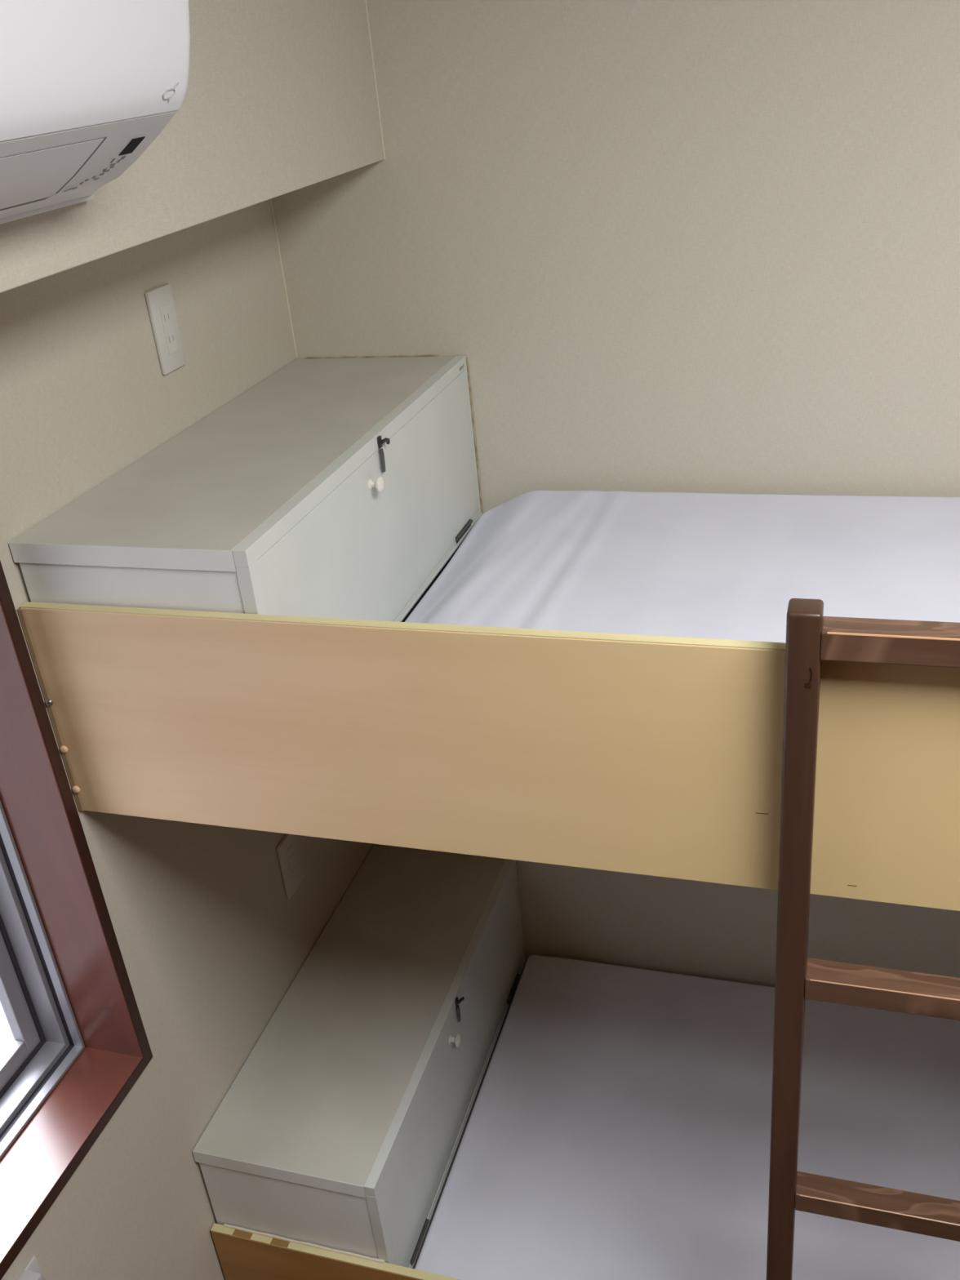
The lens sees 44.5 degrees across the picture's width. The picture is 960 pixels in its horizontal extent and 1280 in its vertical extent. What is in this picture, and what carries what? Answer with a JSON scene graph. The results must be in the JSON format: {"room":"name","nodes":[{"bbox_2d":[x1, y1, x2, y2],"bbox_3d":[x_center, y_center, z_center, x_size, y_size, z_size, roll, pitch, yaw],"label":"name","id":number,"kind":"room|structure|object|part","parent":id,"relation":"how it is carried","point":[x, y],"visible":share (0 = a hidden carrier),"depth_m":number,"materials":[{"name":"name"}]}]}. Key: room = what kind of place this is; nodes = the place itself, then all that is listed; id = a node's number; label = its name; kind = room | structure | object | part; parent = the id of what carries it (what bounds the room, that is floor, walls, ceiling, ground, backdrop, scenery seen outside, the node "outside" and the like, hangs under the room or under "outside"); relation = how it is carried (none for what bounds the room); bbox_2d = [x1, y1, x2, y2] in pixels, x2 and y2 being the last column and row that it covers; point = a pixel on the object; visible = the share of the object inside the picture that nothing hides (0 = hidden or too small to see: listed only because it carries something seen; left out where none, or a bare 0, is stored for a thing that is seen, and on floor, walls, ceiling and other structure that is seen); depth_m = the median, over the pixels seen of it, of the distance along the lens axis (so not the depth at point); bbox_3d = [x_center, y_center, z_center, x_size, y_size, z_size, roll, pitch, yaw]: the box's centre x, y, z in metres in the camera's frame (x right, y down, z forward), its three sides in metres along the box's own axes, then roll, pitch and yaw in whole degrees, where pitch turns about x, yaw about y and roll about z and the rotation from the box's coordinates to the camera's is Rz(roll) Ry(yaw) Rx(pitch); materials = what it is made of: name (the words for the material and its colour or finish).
{"room":"bunk bedroom","nodes":[
{"label":"bunk bedroom","id":0,"kind":"room"},
{"bbox_2d":[0,1001,14,1056],"bbox_3d":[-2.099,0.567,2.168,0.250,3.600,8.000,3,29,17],"label":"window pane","id":1,"kind":"structure","parent":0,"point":[6,1037],"depth_m":3.89,"materials":[{"name":"glass"}]},
{"bbox_2d":[0,199,373,1279],"bbox_3d":[-0.893,0.536,0.899,0.200,2.700,3.400,3,29,17],"label":"wall","id":2,"kind":"structure","parent":0,"point":[211,940],"depth_m":1.81,"materials":[{"name":"paint"}]},
{"bbox_2d":[17,1255,44,1279],"bbox_3d":[-0.592,0.865,1.538,0.030,0.069,0.085,3,29,17],"label":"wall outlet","id":3,"kind":"object","parent":2,"relation":"attached to","point":[33,1271],"visible":1,"depth_m":1.54,"materials":[{"name":"grey plastic"}]},
{"bbox_3d":[-0.594,0.864,1.525,0.025,0.048,0.063,3,29,17],"label":"arm","id":4,"kind":"part","parent":3,"relation":"part of","materials":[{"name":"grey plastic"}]},
{"bbox_2d":[0,560,152,1279],"bbox_3d":[-0.770,0.443,1.228,0.210,0.902,0.909,3,29,17],"label":"window","id":5,"kind":"structure","parent":2,"relation":"in","point":[80,1045],"depth_m":1.65,"materials":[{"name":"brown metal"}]},
{"bbox_3d":[-0.778,0.349,1.410,0.018,0.828,0.448,3,29,17],"label":"sash","id":6,"kind":"part","parent":5,"relation":"part of","materials":[{"name":"silver metal"}]},
{"bbox_3d":[-0.680,0.825,1.411,0.104,0.002,0.869,3,29,17],"label":"sill","id":7,"kind":"part","parent":5,"relation":"part of","materials":[{"name":"brown wood"}]},
{"bbox_2d":[145,283,186,374],"bbox_3d":[-0.464,-0.461,1.738,0.008,0.121,0.065,3,29,17],"label":"wall outlet","id":8,"kind":"object","parent":2,"relation":"attached to","point":[160,301],"visible":1,"depth_m":1.73,"materials":[{"name":"white plastic"}]},
{"bbox_2d":[276,833,304,899],"bbox_3d":[-0.360,0.425,2.236,0.008,0.123,0.070,3,29,17],"label":"wall outlet","id":9,"kind":"object","parent":2,"relation":"attached to","point":[288,852],"visible":0.91,"depth_m":2.23,"materials":[{"name":"white plastic"}]},
{"bbox_2d":[0,0,383,293],"bbox_3d":[-0.785,-0.325,0.381,0.219,0.723,3.400,3,29,17],"label":"wall","id":10,"kind":"structure","parent":0,"point":[280,99],"depth_m":1.48,"materials":[{"name":"paint"}]},
{"bbox_2d":[0,0,190,224],"bbox_3d":[-0.448,-0.374,0.744,0.202,0.294,0.888,3,29,17],"label":"air conditioner","id":11,"kind":"object","parent":10,"relation":"attached to","point":[86,86],"visible":1,"depth_m":0.94,"materials":[{"name":"white plastic"}]},
{"bbox_3d":[-0.525,-0.250,0.836,0.013,0.005,0.870,3,29,17],"label":"mounting rail","id":12,"kind":"part","parent":11,"relation":"part of","materials":[{"name":"white plastic"}]},
{"bbox_2d":[0,136,106,210],"bbox_3d":[-0.444,-0.256,0.740,0.078,0.049,0.652,3,29,17],"label":"flap","id":13,"kind":"object","parent":11,"relation":"attached to","point":[33,171],"depth_m":0.95,"materials":[{"name":"grey plastic"}]},
{"bbox_3d":[-0.451,-0.376,0.745,0.194,0.292,0.888,3,29,17],"label":"casing","id":14,"kind":"part","parent":11,"relation":"part of","materials":[{"name":"white plastic"}]},
{"bbox_3d":[-0.384,-0.387,0.675,0.042,0.212,0.820,3,29,17],"label":"panel","id":15,"kind":"part","parent":11,"relation":"part of","materials":[{"name":"white plastic"}]},
{"bbox_2d":[271,0,959,986],"bbox_3d":[0.805,-0.217,1.999,2.540,2.700,0.120,3,29,17],"label":"wall","id":16,"kind":"structure","parent":0,"point":[665,246],"depth_m":1.89,"materials":[{"name":"paint"}]},
{"bbox_2d":[269,198,297,357],"bbox_3d":[-0.351,-0.661,2.076,0.004,0.325,0.004,17,35,37],"label":"trim","id":17,"kind":"structure","parent":16,"relation":"attached to","point":[270,200],"depth_m":2.08,"materials":[{"name":"beige paint"}]},
{"bbox_2d":[364,0,385,159],"bbox_3d":[-0.191,-1.112,1.769,0.004,0.723,0.004,3,29,17],"label":"trim","id":18,"kind":"structure","parent":16,"relation":"attached to","point":[365,1],"depth_m":1.88,"materials":[{"name":"beige paint"}]},
{"bbox_2d":[17,601,959,911],"bbox_3d":[0.654,-0.040,1.552,2.295,0.312,0.870,3,29,17],"label":"bunk bed","id":19,"kind":"object","parent":16,"relation":"attached to","point":[657,756],"visible":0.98,"depth_m":1.35,"materials":[{"name":"brown wood"}]},
{"bbox_2d":[8,355,483,622],"bbox_3d":[-0.276,-0.158,1.823,0.345,0.346,0.850,3,29,17],"label":"storage cabinet","id":20,"kind":"object","parent":19,"relation":"on","point":[336,487],"visible":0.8,"depth_m":1.63,"materials":[{"name":"grey laminate"}]},
{"bbox_3d":[-0.412,0.028,1.478,0.304,0.272,0.016,3,29,17],"label":"panel","id":21,"kind":"part","parent":20,"relation":"part of","materials":[{"name":"white laminate"}]},
{"bbox_3d":[-0.141,-0.168,1.770,0.018,0.299,0.848,3,29,17],"label":"frame","id":22,"kind":"part","parent":20,"relation":"part of","materials":[{"name":"white wood"}]},
{"bbox_3d":[-0.134,-0.167,1.777,0.007,0.264,0.818,3,29,17],"label":"door","id":23,"kind":"part","parent":20,"relation":"part of","materials":[{"name":"white wood"}]},
{"bbox_3d":[-0.148,-0.223,1.679,0.021,0.024,0.024,3,29,17],"label":"knob","id":24,"kind":"part","parent":20,"relation":"part of","materials":[{"name":"white plastic"}]},
{"bbox_3d":[-0.117,-0.039,1.837,0.002,0.004,0.844,3,29,17],"label":"rail","id":25,"kind":"part","parent":20,"relation":"part of","materials":[{"name":"grey plastic"}]},
{"bbox_2d":[404,490,959,642],"bbox_3d":[0.813,0.012,1.534,1.943,0.112,0.826,3,29,17],"label":"mattress","id":26,"kind":"object","parent":19,"relation":"on","point":[714,566],"visible":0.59,"depth_m":1.76,"materials":[{"name":"white fabric"}]},
{"bbox_3d":[0.428,1.840,1.172,2.540,0.100,3.640,3,29,17],"label":"floor","id":27,"kind":"structure","parent":0,"visible":0},
{"bbox_2d":[210,973,522,1279],"bbox_3d":[0.770,1.040,2.120,2.292,0.372,0.862,3,29,17],"label":"bunk bed","id":28,"kind":"object","parent":27,"relation":"on","point":[242,1255],"visible":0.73,"depth_m":1.99,"materials":[{"name":"brown wood"}]},
{"bbox_2d":[192,844,526,1268],"bbox_3d":[-0.175,0.812,2.326,0.345,0.344,0.852,3,29,17],"label":"storage cabinet","id":29,"kind":"object","parent":28,"relation":"on","point":[340,1131],"visible":0.97,"depth_m":2.12,"materials":[{"name":"white laminate"}]},
{"bbox_3d":[-0.311,0.995,1.983,0.304,0.272,0.016,3,29,17],"label":"panel","id":30,"kind":"part","parent":29,"relation":"part of","materials":[{"name":"white laminate"}]},
{"bbox_3d":[-0.040,0.799,2.275,0.018,0.299,0.848,3,29,17],"label":"frame","id":31,"kind":"part","parent":29,"relation":"part of","materials":[{"name":"white wood"}]},
{"bbox_3d":[-0.033,0.800,2.282,0.007,0.264,0.818,3,29,17],"label":"door","id":32,"kind":"part","parent":29,"relation":"part of","materials":[{"name":"white wood"}]},
{"bbox_3d":[-0.046,0.745,2.183,0.021,0.024,0.024,3,29,17],"label":"knob","id":33,"kind":"part","parent":29,"relation":"part of","materials":[{"name":"white plastic"}]},
{"bbox_3d":[-0.016,0.928,2.341,0.002,0.004,0.844,3,29,17],"label":"rail","id":34,"kind":"part","parent":29,"relation":"part of","materials":[{"name":"grey plastic"}]},
{"bbox_2d":[414,955,959,1279],"bbox_3d":[0.918,0.988,2.041,1.936,0.094,0.824,3,29,17],"label":"mattress","id":35,"kind":"object","parent":28,"relation":"on","point":[618,1127],"visible":0.93,"depth_m":2.18,"materials":[{"name":"white fabric"}]},
{"bbox_2d":[765,598,959,1279],"bbox_3d":[0.553,0.695,1.462,0.374,1.629,0.038,3,29,17],"label":"ladder","id":36,"kind":"object","parent":27,"relation":"on","point":[812,637],"visible":1,"depth_m":1.31,"materials":[{"name":"brown wood"}]}
]}

